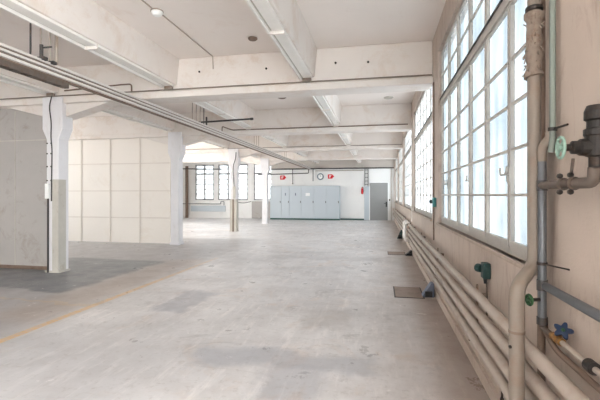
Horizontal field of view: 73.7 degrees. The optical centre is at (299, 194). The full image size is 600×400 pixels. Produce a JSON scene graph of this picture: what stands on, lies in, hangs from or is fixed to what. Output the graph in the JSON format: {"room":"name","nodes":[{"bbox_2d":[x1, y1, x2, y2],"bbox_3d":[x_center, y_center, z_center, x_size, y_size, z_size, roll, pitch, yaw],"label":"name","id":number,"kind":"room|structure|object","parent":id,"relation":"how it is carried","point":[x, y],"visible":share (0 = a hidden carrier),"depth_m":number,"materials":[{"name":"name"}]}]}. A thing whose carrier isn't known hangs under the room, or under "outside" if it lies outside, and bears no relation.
{"room":"factory floor","nodes":[
{"label":"factory floor","id":0,"kind":"room"},
{"bbox_2d":[0,108,46,265],"bbox_3d":[-8.144,-0.138,8.698,6.600,3.275,0.120,0,0,11],"label":"wall","id":1,"kind":"structure","parent":0,"point":[31,156],"depth_m":8.13,"materials":[{"name":"grey paint"}]},
{"bbox_2d":[0,112,46,264],"bbox_3d":[-8.166,-0.135,8.638,6.580,3.130,0.007,0,0,11],"label":"trim","id":2,"kind":"structure","parent":1,"relation":"attached to","point":[15,140],"depth_m":8.17,"materials":[{"name":"concrete"}]},
{"bbox_2d":[0,264,46,269],"bbox_3d":[-8.167,1.465,8.634,6.580,0.070,0.015,0,0,11],"label":"baseboard","id":3,"kind":"structure","parent":1,"relation":"attached to","point":[1,265],"depth_m":8.11,"materials":[{"name":"brown paint"}]},
{"bbox_2d":[68,138,170,243],"bbox_3d":[-7.250,-0.150,13.037,6.640,3.300,0.140,0,0,11],"label":"wall","id":4,"kind":"structure","parent":0,"point":[119,190],"depth_m":12.67,"materials":[{"name":"white paint"}]},
{"bbox_2d":[0,0,445,116],"bbox_3d":[-4.141,-2.605,9.453,14.150,0.250,32.900,0,0,11],"label":"ceiling","id":5,"kind":"structure","parent":0,"point":[221,27],"depth_m":6.03,"materials":[{"name":"paint"}]},
{"bbox_2d":[0,68,58,91],"bbox_3d":[-5.377,-2.240,4.810,0.278,0.480,6.110,0,0,11],"label":"rib","id":6,"kind":"object","parent":5,"relation":"attached to","point":[5,72],"visible":0.24,"depth_m":7.09,"materials":[{"name":"paint"}]},
{"bbox_2d":[0,74,54,96],"bbox_3d":[-5.414,-1.951,4.818,0.204,0.102,5.990,0,0,11],"label":"channel","id":7,"kind":"object","parent":6,"relation":"attached to","point":[3,78],"visible":1,"depth_m":7.20,"materials":[{"name":"white metal"}]},
{"bbox_2d":[16,0,178,84],"bbox_3d":[-2.936,-2.240,4.319,0.278,0.480,6.110,0,0,11],"label":"ceiling beam","id":8,"kind":"structure","parent":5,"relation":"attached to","point":[87,18],"depth_m":5.45,"materials":[{"name":"paint"}]},
{"bbox_2d":[0,0,173,89],"bbox_3d":[-2.973,-1.951,4.327,0.204,0.102,5.990,0,0,11],"label":"channel","id":9,"kind":"object","parent":8,"relation":"attached to","point":[14,7],"visible":1,"depth_m":5.04,"materials":[{"name":"white metal"}]},
{"bbox_2d":[109,105,174,128],"bbox_3d":[-4.301,-2.240,10.153,0.278,0.480,4.110,0,0,11],"label":"rib","id":10,"kind":"object","parent":5,"relation":"attached to","point":[125,109],"visible":0.16,"depth_m":10.57,"materials":[{"name":"paint"}]},
{"bbox_2d":[101,109,172,131],"bbox_3d":[-4.338,-1.951,10.161,0.204,0.102,3.990,0,0,11],"label":"channel","id":11,"kind":"object","parent":10,"relation":"attached to","point":[109,111],"visible":0.7,"depth_m":10.41,"materials":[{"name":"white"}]},
{"bbox_2d":[0,23,309,169],"bbox_3d":[-1.631,-1.972,13.028,0.240,1.015,22.900,0,0,11],"label":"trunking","id":12,"kind":"object","parent":5,"relation":"hanging from","point":[12,59],"visible":0.81,"depth_m":5.74,"materials":[{"name":"paint"}]},
{"bbox_2d":[0,59,68,88],"bbox_3d":[-3.585,-1.498,3.664,0.105,0.065,3.770,0,0,11],"label":"cable tray","id":13,"kind":"object","parent":12,"relation":"on","point":[8,64],"depth_m":4.94,"materials":[{"name":"metal"}]},
{"bbox_2d":[199,117,253,124],"bbox_3d":[-1.910,-1.810,9.769,1.601,0.220,0.059,0,0,11],"label":"pipe","id":14,"kind":"object","parent":12,"relation":"on","point":[206,121],"visible":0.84,"depth_m":9.73,"materials":[{"name":"metal"}]},
{"bbox_2d":[150,8,163,16],"bbox_3d":[-1.925,-2.444,5.386,0.168,0.072,0.168,0,0,11],"label":"smoke detector","id":15,"kind":"object","parent":5,"relation":"attached to","point":[156,12],"visible":1,"depth_m":5.34,"materials":[{"name":"white plastic"}]},
{"bbox_2d":[141,0,213,68],"bbox_3d":[-2.127,-2.364,4.358,0.050,0.229,5.705,0,0,11],"label":"conduit","id":16,"kind":"object","parent":5,"relation":"attached to","point":[141,0],"visible":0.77,"depth_m":6.05,"materials":[{"name":"metal"}]},
{"bbox_2d":[0,41,432,119],"bbox_3d":[-4.613,-2.000,7.946,13.820,0.960,0.440,0,0,11],"label":"cross beam","id":17,"kind":"structure","parent":5,"relation":"attached to","point":[410,58],"depth_m":7.00,"materials":[{"name":"paint"}]},
{"bbox_2d":[64,83,131,90],"bbox_3d":[-3.844,-2.012,7.603,1.464,0.144,0.028,0,0,11],"label":"conduit","id":18,"kind":"object","parent":17,"relation":"attached to","point":[128,83],"visible":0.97,"depth_m":7.52,"materials":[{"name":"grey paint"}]},
{"bbox_2d":[0,74,431,99],"bbox_3d":[-4.619,-1.912,7.711,13.700,0.022,0.022,0,0,11],"label":"conduit","id":19,"kind":"object","parent":17,"relation":"attached to","point":[424,74],"visible":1,"depth_m":6.96,"materials":[{"name":"grey metal"}]},
{"bbox_2d":[208,137,228,146],"bbox_3d":[-3.423,-2.240,14.516,0.278,0.480,4.110,0,0,11],"label":"rib","id":20,"kind":"object","parent":5,"relation":"attached to","point":[216,139],"visible":0.12,"depth_m":15.59,"materials":[{"name":"paint"}]},
{"bbox_2d":[202,140,227,148],"bbox_3d":[-3.460,-1.951,14.523,0.204,0.102,3.990,0,0,11],"label":"channel","id":21,"kind":"object","parent":20,"relation":"attached to","point":[205,141],"visible":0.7,"depth_m":15.52,"materials":[{"name":"white metal"}]},
{"bbox_2d":[205,100,254,125],"bbox_3d":[-1.860,-2.240,9.662,0.278,0.480,4.110,0,0,11],"label":"rib","id":22,"kind":"object","parent":5,"relation":"attached to","point":[238,109],"visible":0.34,"depth_m":10.29,"materials":[{"name":"paint"}]},
{"bbox_2d":[192,102,250,129],"bbox_3d":[-1.897,-1.951,9.669,0.204,0.102,3.990,0,0,11],"label":"channel","id":23,"kind":"object","parent":22,"relation":"attached to","point":[205,105],"visible":0.77,"depth_m":9.60,"materials":[{"name":"white metal"}]},
{"bbox_2d":[69,103,411,145],"bbox_3d":[-3.735,-2.000,12.309,13.820,0.960,0.440,0,0,11],"label":"cross beam","id":24,"kind":"structure","parent":5,"relation":"attached to","point":[107,127],"depth_m":11.54,"materials":[{"name":"paint"}]},
{"bbox_2d":[222,124,407,130],"bbox_3d":[0.293,-1.841,11.249,5.305,0.361,0.032,0,0,11],"label":"conduit","id":25,"kind":"object","parent":24,"relation":"attached to","point":[381,124],"visible":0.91,"depth_m":11.22,"materials":[{"name":"grey metal"}]},
{"bbox_2d":[248,36,256,40],"bbox_3d":[-0.747,-2.465,6.322,0.148,0.030,0.148,0,0,11],"label":"ceiling plate","id":26,"kind":"object","parent":5,"relation":"attached to","point":[251,38],"visible":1,"depth_m":6.28,"materials":[{"name":"brown paint"}]},
{"bbox_2d":[271,135,288,144],"bbox_3d":[-0.982,-2.240,14.024,0.278,0.480,4.110,0,0,11],"label":"rib","id":27,"kind":"object","parent":5,"relation":"attached to","point":[282,138],"visible":0.16,"depth_m":15.12,"materials":[{"name":"paint"}]},
{"bbox_2d":[261,136,286,146],"bbox_3d":[-1.019,-1.951,14.032,0.204,0.102,3.990,0,0,11],"label":"channel","id":28,"kind":"object","parent":27,"relation":"attached to","point":[270,138],"visible":0.71,"depth_m":14.46,"materials":[{"name":"white metal"}]},
{"bbox_2d":[183,149,397,165],"bbox_3d":[-1.979,-2.000,21.034,13.820,0.960,0.440,0,0,11],"label":"cross beam","id":29,"kind":"structure","parent":5,"relation":"attached to","point":[392,153],"depth_m":20.35,"materials":[{"name":"paint"}]},
{"bbox_2d":[268,0,316,76],"bbox_3d":[-0.445,-2.240,3.818,0.278,0.480,6.110,0,0,11],"label":"rib","id":30,"kind":"object","parent":5,"relation":"attached to","point":[288,12],"visible":0.71,"depth_m":5.31,"materials":[{"name":"paint"}]},
{"bbox_2d":[245,0,311,82],"bbox_3d":[-0.483,-1.951,3.825,0.204,0.102,5.990,0,0,11],"label":"channel","id":31,"kind":"object","parent":30,"relation":"attached to","point":[264,12],"visible":1,"depth_m":4.91,"materials":[{"name":"white metal"}]},
{"bbox_2d":[186,132,402,158],"bbox_3d":[-2.857,-2.000,16.671,13.820,0.960,0.440,0,0,11],"label":"cross beam","id":32,"kind":"structure","parent":5,"relation":"attached to","point":[374,140],"depth_m":15.81,"materials":[{"name":"paint"}]},
{"bbox_2d":[186,144,401,149],"bbox_3d":[-2.863,-1.912,16.436,13.700,0.022,0.022,0,0,11],"label":"conduit","id":33,"kind":"object","parent":32,"relation":"attached to","point":[382,144],"visible":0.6,"depth_m":15.81,"materials":[{"name":"grey metal"}]},
{"bbox_2d":[324,95,341,122],"bbox_3d":[0.630,-2.240,9.161,0.278,0.480,4.110,0,0,11],"label":"rib","id":34,"kind":"object","parent":5,"relation":"attached to","point":[333,101],"visible":0.34,"depth_m":9.79,"materials":[{"name":"paint"}]},
{"bbox_2d":[312,96,338,126],"bbox_3d":[0.593,-1.951,9.168,0.204,0.102,3.990,0,0,11],"label":"channel","id":35,"kind":"object","parent":34,"relation":"attached to","point":[321,102],"visible":0.7,"depth_m":9.15,"materials":[{"name":"white metal"}]},
{"bbox_2d":[345,133,352,142],"bbox_3d":[1.508,-2.240,13.523,0.278,0.480,4.110,0,0,11],"label":"rib","id":36,"kind":"object","parent":5,"relation":"attached to","point":[349,135],"visible":0.14,"depth_m":14.54,"materials":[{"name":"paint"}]},
{"bbox_2d":[338,133,350,145],"bbox_3d":[1.471,-1.951,13.531,0.204,0.102,3.990,0,0,11],"label":"channel","id":37,"kind":"object","parent":36,"relation":"attached to","point":[343,136],"visible":0.73,"depth_m":13.95,"materials":[{"name":"white metal"}]},
{"bbox_3d":[-0.104,-2.240,18.387,0.278,0.480,4.110,0,0,11],"label":"rib","id":38,"kind":"object","parent":5,"relation":"attached to","visible":0},
{"bbox_2d":[294,151,306,157],"bbox_3d":[-0.141,-1.951,18.395,0.204,0.102,3.990,0,0,11],"label":"channel","id":39,"kind":"object","parent":38,"relation":"attached to","point":[298,152],"visible":0.63,"depth_m":19.41,"materials":[{"name":"white metal"}]},
{"bbox_3d":[2.386,-2.240,17.886,0.278,0.480,4.110,0,0,11],"label":"rib","id":40,"kind":"object","parent":5,"relation":"attached to","visible":0},
{"bbox_2d":[349,150,356,156],"bbox_3d":[2.349,-1.951,17.893,0.204,0.102,3.990,0,0,11],"label":"channel","id":41,"kind":"object","parent":40,"relation":"attached to","point":[353,152],"visible":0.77,"depth_m":18.91,"materials":[{"name":"white metal"}]},
{"bbox_2d":[183,162,269,217],"bbox_3d":[-0.925,-0.490,25.433,14.150,3.980,0.300,0,0,11],"label":"wall","id":42,"kind":"structure","parent":0,"point":[244,209],"depth_m":26.21,"materials":[{"name":"paint"}]},
{"bbox_2d":[195,165,213,199],"bbox_3d":[-6.284,-0.835,26.429,1.310,2.330,0.080,0,0,11],"label":"window","id":43,"kind":"structure","parent":42,"relation":"in","point":[204,179],"depth_m":26.41,"materials":[{"name":"glass"}]},
{"bbox_2d":[191,206,224,211],"bbox_3d":[-6.039,0.890,26.252,2.400,0.380,0.110,0,0,11],"label":"panel radiator","id":44,"kind":"object","parent":42,"relation":"attached to","point":[193,208],"visible":1,"depth_m":26.17,"materials":[{"name":"metal"}]},
{"bbox_2d":[218,164,247,199],"bbox_3d":[-4.343,-0.835,26.039,2.030,2.330,0.080,0,0,11],"label":"window","id":45,"kind":"structure","parent":42,"relation":"in","point":[224,174],"depth_m":26.06,"materials":[{"name":"glass"}]},
{"bbox_2d":[254,164,270,199],"bbox_3d":[-2.338,-0.835,25.635,1.260,2.330,0.080,0,0,11],"label":"window","id":46,"kind":"structure","parent":42,"relation":"in","point":[257,178],"depth_m":25.70,"materials":[{"name":"glass"}]},
{"bbox_2d":[0,218,489,399],"bbox_3d":[-4.141,1.625,9.453,14.150,0.250,32.900,0,0,11],"label":"floor","id":47,"kind":"structure","parent":0,"point":[278,309],"depth_m":4.67,"materials":[{"name":"concrete"}]},
{"bbox_2d":[43,96,72,272],"bbox_3d":[-4.766,-0.201,7.842,0.450,3.402,0.335,0,0,11],"label":"column","id":48,"kind":"structure","parent":47,"relation":"on","point":[57,128],"depth_m":7.74,"materials":[{"name":"paint"}]},
{"bbox_2d":[168,132,185,244],"bbox_3d":[-3.756,-0.200,12.201,0.450,3.400,0.290,0,0,11],"label":"column","id":49,"kind":"structure","parent":47,"relation":"on","point":[176,149],"depth_m":12.08,"materials":[{"name":"paint"}]},
{"bbox_2d":[185,166,187,217],"bbox_3d":[-7.450,-0.200,26.338,0.199,3.400,0.199,0,0,11],"label":"riser pipe","id":50,"kind":"object","parent":47,"relation":"on","point":[186,170],"visible":1,"depth_m":26.27,"materials":[{"name":"brown metal"}]},
{"bbox_2d":[183,168,221,169],"bbox_3d":[-6.454,-1.690,25.964,2.901,0.130,0.070,0,0,11],"label":"pipe","id":51,"kind":"object","parent":50,"relation":"attached to","point":[183,168],"visible":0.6,"depth_m":25.92,"materials":[{"name":"metal"}]},
{"bbox_2d":[228,149,240,231],"bbox_3d":[-2.716,-0.200,16.506,0.450,3.400,0.338,0,0,11],"label":"column","id":52,"kind":"structure","parent":47,"relation":"on","point":[234,162],"depth_m":16.39,"materials":[{"name":"paint"}]},
{"bbox_2d":[252,201,269,218],"bbox_3d":[-2.481,0.950,25.557,1.250,1.100,0.050,0,0,11],"label":"wall panel","id":53,"kind":"object","parent":47,"relation":"on","point":[256,205],"visible":0.56,"depth_m":25.56,"materials":[{"name":"grey paint"}]},
{"bbox_2d":[260,158,269,223],"bbox_3d":[-1.814,-0.200,20.889,0.450,3.400,0.290,0,0,11],"label":"column","id":54,"kind":"structure","parent":47,"relation":"on","point":[264,162],"depth_m":20.76,"materials":[{"name":"paint"}]},
{"bbox_2d":[270,186,280,219],"bbox_3d":[-1.444,0.475,24.678,0.708,2.050,0.475,0,0,11],"label":"storage cabinet","id":55,"kind":"object","parent":47,"relation":"on","point":[275,191],"visible":0.82,"depth_m":24.46,"materials":[{"name":"metal"}]},
{"bbox_2d":[281,186,289,219],"bbox_3d":[-0.846,0.475,24.557,0.508,2.050,0.475,0,0,11],"label":"storage cabinet","id":56,"kind":"object","parent":47,"relation":"on","point":[285,190],"visible":0.91,"depth_m":24.34,"materials":[{"name":"metal"}]},
{"bbox_2d":[289,186,301,219],"bbox_3d":[-0.229,0.475,24.433,0.748,2.050,0.475,0,0,11],"label":"storage cabinet","id":57,"kind":"object","parent":47,"relation":"on","point":[295,191],"visible":0.87,"depth_m":24.21,"materials":[{"name":"metal"}]},
{"bbox_2d":[302,186,313,219],"bbox_3d":[0.517,0.475,24.283,0.768,2.050,0.475,0,0,11],"label":"storage cabinet","id":58,"kind":"object","parent":47,"relation":"on","point":[307,191],"visible":0.91,"depth_m":24.07,"materials":[{"name":"metal"}]},
{"bbox_2d":[314,186,326,219],"bbox_3d":[1.266,0.475,24.132,0.758,2.050,0.475,0,0,11],"label":"storage cabinet","id":59,"kind":"object","parent":47,"relation":"on","point":[320,192],"visible":0.91,"depth_m":23.92,"materials":[{"name":"metal"}]},
{"bbox_2d":[327,186,339,219],"bbox_3d":[2.012,0.475,23.982,0.758,2.050,0.475,0,0,11],"label":"storage cabinet","id":60,"kind":"object","parent":47,"relation":"on","point":[333,192],"visible":0.99,"depth_m":23.76,"materials":[{"name":"metal"}]},
{"bbox_2d":[391,168,391,220],"bbox_3d":[5.363,-0.030,23.504,0.059,3.060,0.059,0,0,11],"label":"riser pipe","id":61,"kind":"object","parent":47,"relation":"on","point":[391,168],"visible":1,"depth_m":23.48,"materials":[{"name":"beige metal"}]},
{"bbox_2d":[387,251,404,254],"bbox_3d":[2.479,1.496,10.288,0.440,0.009,0.550,0,0,11],"label":"floor hatch","id":62,"kind":"object","parent":47,"relation":"on","point":[389,252],"visible":0.99,"depth_m":10.20,"materials":[{"name":"metal"}]},
{"bbox_2d":[397,230,401,238],"bbox_3d":[3.432,1.350,13.779,0.168,0.300,0.210,0,0,11],"label":"box","id":63,"kind":"object","parent":47,"relation":"on","point":[400,233],"visible":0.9,"depth_m":13.69,"materials":[{"name":"black plastic"}]},
{"bbox_2d":[405,250,411,255],"bbox_3d":[2.702,1.440,9.947,0.167,0.120,0.210,0,0,11],"label":"box","id":64,"kind":"object","parent":47,"relation":"on","point":[409,253],"visible":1,"depth_m":9.87,"materials":[{"name":"black plastic"}]},
{"bbox_2d":[393,286,424,298],"bbox_3d":[1.664,1.496,6.163,0.430,0.009,0.700,0,0,11],"label":"floor hatch","id":65,"kind":"object","parent":47,"relation":"on","point":[399,292],"visible":0.99,"depth_m":6.12,"materials":[{"name":"metal"}]},
{"bbox_2d":[422,281,433,297],"bbox_3d":[1.893,1.400,5.928,0.168,0.200,0.210,0,0,11],"label":"box","id":66,"kind":"object","parent":47,"relation":"on","point":[428,291],"visible":1,"depth_m":5.85,"materials":[{"name":"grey metal"}]},
{"bbox_2d":[425,291,431,296],"bbox_3d":[1.879,1.450,5.839,0.100,0.080,0.030,0,0,11],"label":"socket","id":67,"kind":"object","parent":66,"relation":"attached to","point":[427,293],"depth_m":5.83,"materials":[{"name":"black plastic"}]},
{"bbox_2d":[508,0,545,399],"bbox_3d":[1.081,-0.490,1.915,0.277,3.980,0.103,0,0,-38],"label":"drain pipe","id":68,"kind":"object","parent":47,"relation":"on","point":[534,15],"visible":0.98,"depth_m":1.94,"materials":[{"name":"beige metal"}]},
{"bbox_2d":[271,167,394,220],"bbox_3d":[1.927,-0.060,24.476,7.520,3.120,0.450,0,0,11],"label":"wall","id":69,"kind":"structure","parent":0,"point":[350,183],"depth_m":24.06,"materials":[{"name":"white paint"}]},
{"bbox_2d":[258,170,308,174],"bbox_3d":[-1.037,-1.466,24.680,3.228,0.468,0.056,0,0,11],"label":"pipe","id":70,"kind":"object","parent":69,"relation":"attached to","point":[308,170],"visible":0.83,"depth_m":24.59,"materials":[{"name":"metal"}]},
{"bbox_2d":[317,173,323,179],"bbox_3d":[1.240,-1.120,24.357,0.410,0.410,0.055,0,0,11],"label":"wall clock","id":71,"kind":"object","parent":69,"relation":"attached to","point":[320,176],"visible":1,"depth_m":24.34,"materials":[{"name":"white plastic"}]},
{"bbox_2d":[271,167,393,169],"bbox_3d":[1.859,-1.600,24.189,7.460,0.068,0.068,0,0,11],"label":"pipe","id":72,"kind":"object","parent":69,"relation":"attached to","point":[366,167],"visible":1,"depth_m":24.09,"materials":[{"name":"metal"}]},
{"bbox_2d":[271,159,394,168],"bbox_3d":[1.925,-2.050,24.466,7.520,0.860,0.470,0,0,11],"label":"cross beam","id":73,"kind":"structure","parent":69,"relation":"attached to","point":[386,162],"depth_m":24.14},
{"bbox_2d":[319,170,362,170],"bbox_3d":[2.355,-1.470,24.119,2.900,0.044,0.044,0,0,11],"label":"pipe","id":74,"kind":"object","parent":69,"relation":"attached to","point":[319,170],"visible":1,"depth_m":24.08,"materials":[{"name":"metal"}]},
{"bbox_2d":[340,218,363,219],"bbox_3d":[3.130,1.455,23.989,1.410,0.090,0.030,0,0,11],"label":"trim","id":75,"kind":"structure","parent":69,"relation":"attached to","point":[340,218],"depth_m":24.01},
{"bbox_2d":[356,163,363,167],"bbox_3d":[3.556,-1.765,23.827,0.470,0.250,0.140,0,0,11],"label":"vent box","id":76,"kind":"object","parent":69,"relation":"attached to","point":[358,165],"visible":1,"depth_m":23.76,"materials":[{"name":"metal"}]},
{"bbox_2d":[364,186,368,219],"bbox_3d":[3.970,0.490,23.819,0.285,2.020,0.030,0,0,11],"label":"duct","id":77,"kind":"object","parent":69,"relation":"attached to","point":[366,188],"visible":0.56,"depth_m":23.80,"materials":[{"name":"metal"}]},
{"bbox_2d":[369,182,388,219],"bbox_3d":[4.669,0.365,23.642,1.135,2.270,0.104,0,0,11],"label":"door","id":78,"kind":"structure","parent":69,"relation":"in","point":[378,191],"depth_m":23.65,"materials":[{"name":"paint"}]},
{"bbox_2d":[441,38,447,98],"bbox_3d":[1.990,-1.702,5.473,0.026,0.685,0.597,0,0,11],"label":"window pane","id":79,"kind":"object","parent":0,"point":[444,53],"depth_m":5.56,"materials":[{"name":"glass"}]},
{"bbox_2d":[395,0,599,399],"bbox_3d":[2.481,-0.490,7.967,0.080,3.980,32.600,0,0,11],"label":"wall","id":80,"kind":"structure","parent":0,"point":[573,221],"depth_m":1.86,"materials":[{"name":"paint"}]},
{"bbox_2d":[395,159,397,203],"bbox_3d":[5.165,-0.828,21.401,0.102,2.505,3.780,0,0,11],"label":"window","id":81,"kind":"structure","parent":80,"relation":"in","point":[396,171],"depth_m":21.44,"materials":[{"name":"paint"}]},
{"bbox_2d":[399,148,402,205],"bbox_3d":[4.287,-0.828,17.039,0.102,2.505,3.780,0,0,11],"label":"window","id":82,"kind":"structure","parent":80,"relation":"in","point":[400,150],"depth_m":17.00,"materials":[{"name":"glass"}]},
{"bbox_2d":[393,208,410,238],"bbox_3d":[4.020,0.920,16.430,0.239,0.499,12.064,0,0,11],"label":"radiator","id":83,"kind":"object","parent":80,"relation":"attached to","point":[395,212],"visible":0.64,"depth_m":13.75,"materials":[{"name":"metal"}]},
{"bbox_2d":[403,131,410,210],"bbox_3d":[3.409,-0.828,12.677,0.102,2.505,3.780,0,0,11],"label":"window","id":84,"kind":"structure","parent":80,"relation":"in","point":[407,157],"depth_m":12.64,"materials":[{"name":"glass"}]},
{"bbox_2d":[408,131,409,148],"bbox_3d":[3.377,-1.702,12.365,0.026,0.685,0.597,0,0,11],"label":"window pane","id":85,"kind":"object","parent":84,"relation":"attached to","point":[408,131],"depth_m":12.64,"materials":[{"name":"glass"}]},
{"bbox_2d":[411,128,411,221],"bbox_3d":[2.945,-0.525,10.526,0.024,2.450,0.024,0,0,11],"label":"conduit","id":86,"kind":"object","parent":80,"relation":"attached to","point":[411,128],"visible":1,"depth_m":10.53,"materials":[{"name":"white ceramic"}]},
{"bbox_2d":[412,86,431,220],"bbox_3d":[2.531,-0.828,8.314,0.102,2.505,3.780,0,0,11],"label":"window","id":87,"kind":"structure","parent":80,"relation":"in","point":[423,114],"depth_m":8.20,"materials":[{"name":"glass"}]},
{"bbox_2d":[417,104,419,136],"bbox_3d":[2.745,-1.702,9.225,0.026,0.685,0.597,0,0,11],"label":"light","id":88,"kind":"object","parent":87,"relation":"attached to","point":[418,108],"depth_m":9.49,"materials":[{"name":"glass"}]},
{"bbox_2d":[420,97,422,131],"bbox_3d":[2.622,-1.702,8.614,0.026,0.685,0.597,0,0,11],"label":"light","id":89,"kind":"object","parent":87,"relation":"attached to","point":[421,101],"depth_m":8.80,"materials":[{"name":"glass"}]},
{"bbox_2d":[423,91,425,125],"bbox_3d":[2.499,-1.702,8.002,0.026,0.685,0.597,0,0,11],"label":"light","id":90,"kind":"object","parent":87,"relation":"attached to","point":[424,94],"depth_m":8.20,"materials":[{"name":"glass"}]},
{"bbox_2d":[426,90,429,122],"bbox_3d":[2.378,-1.702,7.391,0.030,0.691,0.603,0,0,11],"label":"light","id":91,"kind":"object","parent":87,"relation":"attached to","point":[427,92],"depth_m":7.52,"materials":[{"name":"glass"}]},
{"bbox_2d":[430,86,431,114],"bbox_3d":[2.253,-1.702,6.780,0.026,0.685,0.597,0,0,11],"label":"light","id":92,"kind":"object","parent":87,"relation":"attached to","point":[431,86],"depth_m":7.05,"materials":[{"name":"glass"}]},
{"bbox_2d":[429,198,435,206],"bbox_3d":[2.003,0.110,6.045,0.099,0.140,0.123,0,0,11],"label":"switch","id":93,"kind":"object","parent":80,"relation":"attached to","point":[433,201],"visible":1,"depth_m":5.99,"materials":[{"name":"teal plastic"}]},
{"bbox_2d":[433,82,433,239],"bbox_3d":[2.077,-0.525,6.212,0.024,2.450,0.024,0,0,11],"label":"conduit","id":94,"kind":"object","parent":80,"relation":"attached to","point":[433,82],"visible":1,"depth_m":6.20,"materials":[{"name":"metal"}]},
{"bbox_2d":[394,219,500,399],"bbox_3d":[2.777,1.450,9.718,0.030,0.100,28.150,0,0,11],"label":"baseboard","id":95,"kind":"structure","parent":80,"relation":"attached to","point":[488,385],"depth_m":3.84,"materials":[{"name":"paint"}]},
{"bbox_2d":[474,262,490,316],"bbox_3d":[1.424,0.760,3.099,0.076,0.480,0.149,0,0,-8],"label":"power socket","id":96,"kind":"object","parent":80,"relation":"attached to","point":[484,268],"visible":0.9,"depth_m":3.06,"materials":[{"name":"teal plastic"}]},
{"bbox_2d":[436,0,536,275],"bbox_3d":[1.653,-0.828,3.951,0.102,2.505,3.780,0,0,11],"label":"window","id":97,"kind":"structure","parent":80,"relation":"in","point":[483,103],"depth_m":3.30,"materials":[{"name":"glass"}]},
{"bbox_2d":[448,17,456,87],"bbox_3d":[1.867,-1.702,4.862,0.026,0.685,0.597,0,0,11],"label":"light","id":98,"kind":"object","parent":97,"relation":"attached to","point":[452,36],"depth_m":4.94,"materials":[{"name":"glass"}]},
{"bbox_2d":[458,0,468,71],"bbox_3d":[1.744,-1.702,4.251,0.026,0.685,0.597,0,0,11],"label":"light","id":99,"kind":"object","parent":97,"relation":"attached to","point":[463,13],"depth_m":4.32,"materials":[{"name":"glass"}]},
{"bbox_2d":[469,0,485,54],"bbox_3d":[1.621,-1.702,3.640,0.026,0.685,0.597,0,0,11],"label":"light","id":100,"kind":"object","parent":97,"relation":"attached to","point":[477,8],"depth_m":3.74,"materials":[{"name":"glass"}]},
{"bbox_2d":[486,0,503,27],"bbox_3d":[1.498,-1.702,3.029,0.026,0.685,0.597,0,0,11],"label":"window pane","id":101,"kind":"object","parent":97,"relation":"attached to","point":[491,5],"depth_m":3.19,"materials":[{"name":"glass"}]},
{"bbox_2d":[404,222,590,399],"bbox_3d":[1.564,0.920,4.224,0.239,0.499,11.964,0,0,11],"label":"pipes","id":102,"kind":"object","parent":80,"relation":"attached to","point":[556,377],"visible":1,"depth_m":2.62,"materials":[{"name":"metal"}]},
{"bbox_2d":[537,0,545,381],"bbox_3d":[1.202,-0.765,1.992,0.035,3.430,0.035,0,0,11],"label":"riser pipe","id":103,"kind":"object","parent":80,"relation":"attached to","point":[541,340],"visible":0.11,"depth_m":1.98,"materials":[{"name":"metal"}]},
{"bbox_2d":[536,131,569,325],"bbox_3d":[1.157,0.160,1.849,0.089,0.920,0.185,0,0,11],"label":"steel riser","id":104,"kind":"object","parent":80,"relation":"attached to","point":[541,319],"visible":0.91,"depth_m":1.90,"materials":[{"name":"grey metal"}]},
{"bbox_2d":[525,293,540,305],"bbox_3d":[1.113,0.500,1.903,0.064,0.059,0.058,0,0,11],"label":"valve","id":105,"kind":"object","parent":104,"relation":"attached to","point":[529,298],"visible":0.99,"depth_m":1.90,"materials":[{"name":"green metal"}]},
{"bbox_2d":[539,322,599,376],"bbox_3d":[1.119,0.604,1.663,0.074,0.109,0.542,0,0,11],"label":"valve","id":106,"kind":"object","parent":104,"relation":"attached to","point":[592,367],"visible":0.98,"depth_m":1.69,"materials":[{"name":"metal"}]},
{"bbox_2d":[544,104,599,194],"bbox_3d":[1.051,-0.161,1.603,0.164,0.319,0.413,0,0,11],"label":"valve","id":107,"kind":"object","parent":104,"relation":"attached to","point":[589,147],"visible":1,"depth_m":1.43,"materials":[{"name":"metal"}]},
{"bbox_2d":[548,0,568,152],"bbox_3d":[1.172,-1.339,1.819,0.038,2.281,0.149,0,0,11],"label":"conduit","id":108,"kind":"object","parent":80,"relation":"attached to","point":[552,129],"visible":1,"depth_m":1.86,"materials":[{"name":"metal"}]},
{"bbox_2d":[541,282,599,321],"bbox_3d":[0.975,0.432,0.967,0.039,0.039,1.880,0,0,11],"label":"pipe","id":109,"kind":"object","parent":80,"relation":"attached to","point":[585,308],"visible":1,"depth_m":1.59,"materials":[{"name":"metal"}]},
{"bbox_2d":[543,326,599,393],"bbox_3d":[1.106,0.616,1.579,0.031,0.193,0.733,0,0,11],"label":"pipe","id":110,"kind":"object","parent":80,"relation":"attached to","point":[568,361],"visible":0.67,"depth_m":1.62,"materials":[{"name":"beige metal"}]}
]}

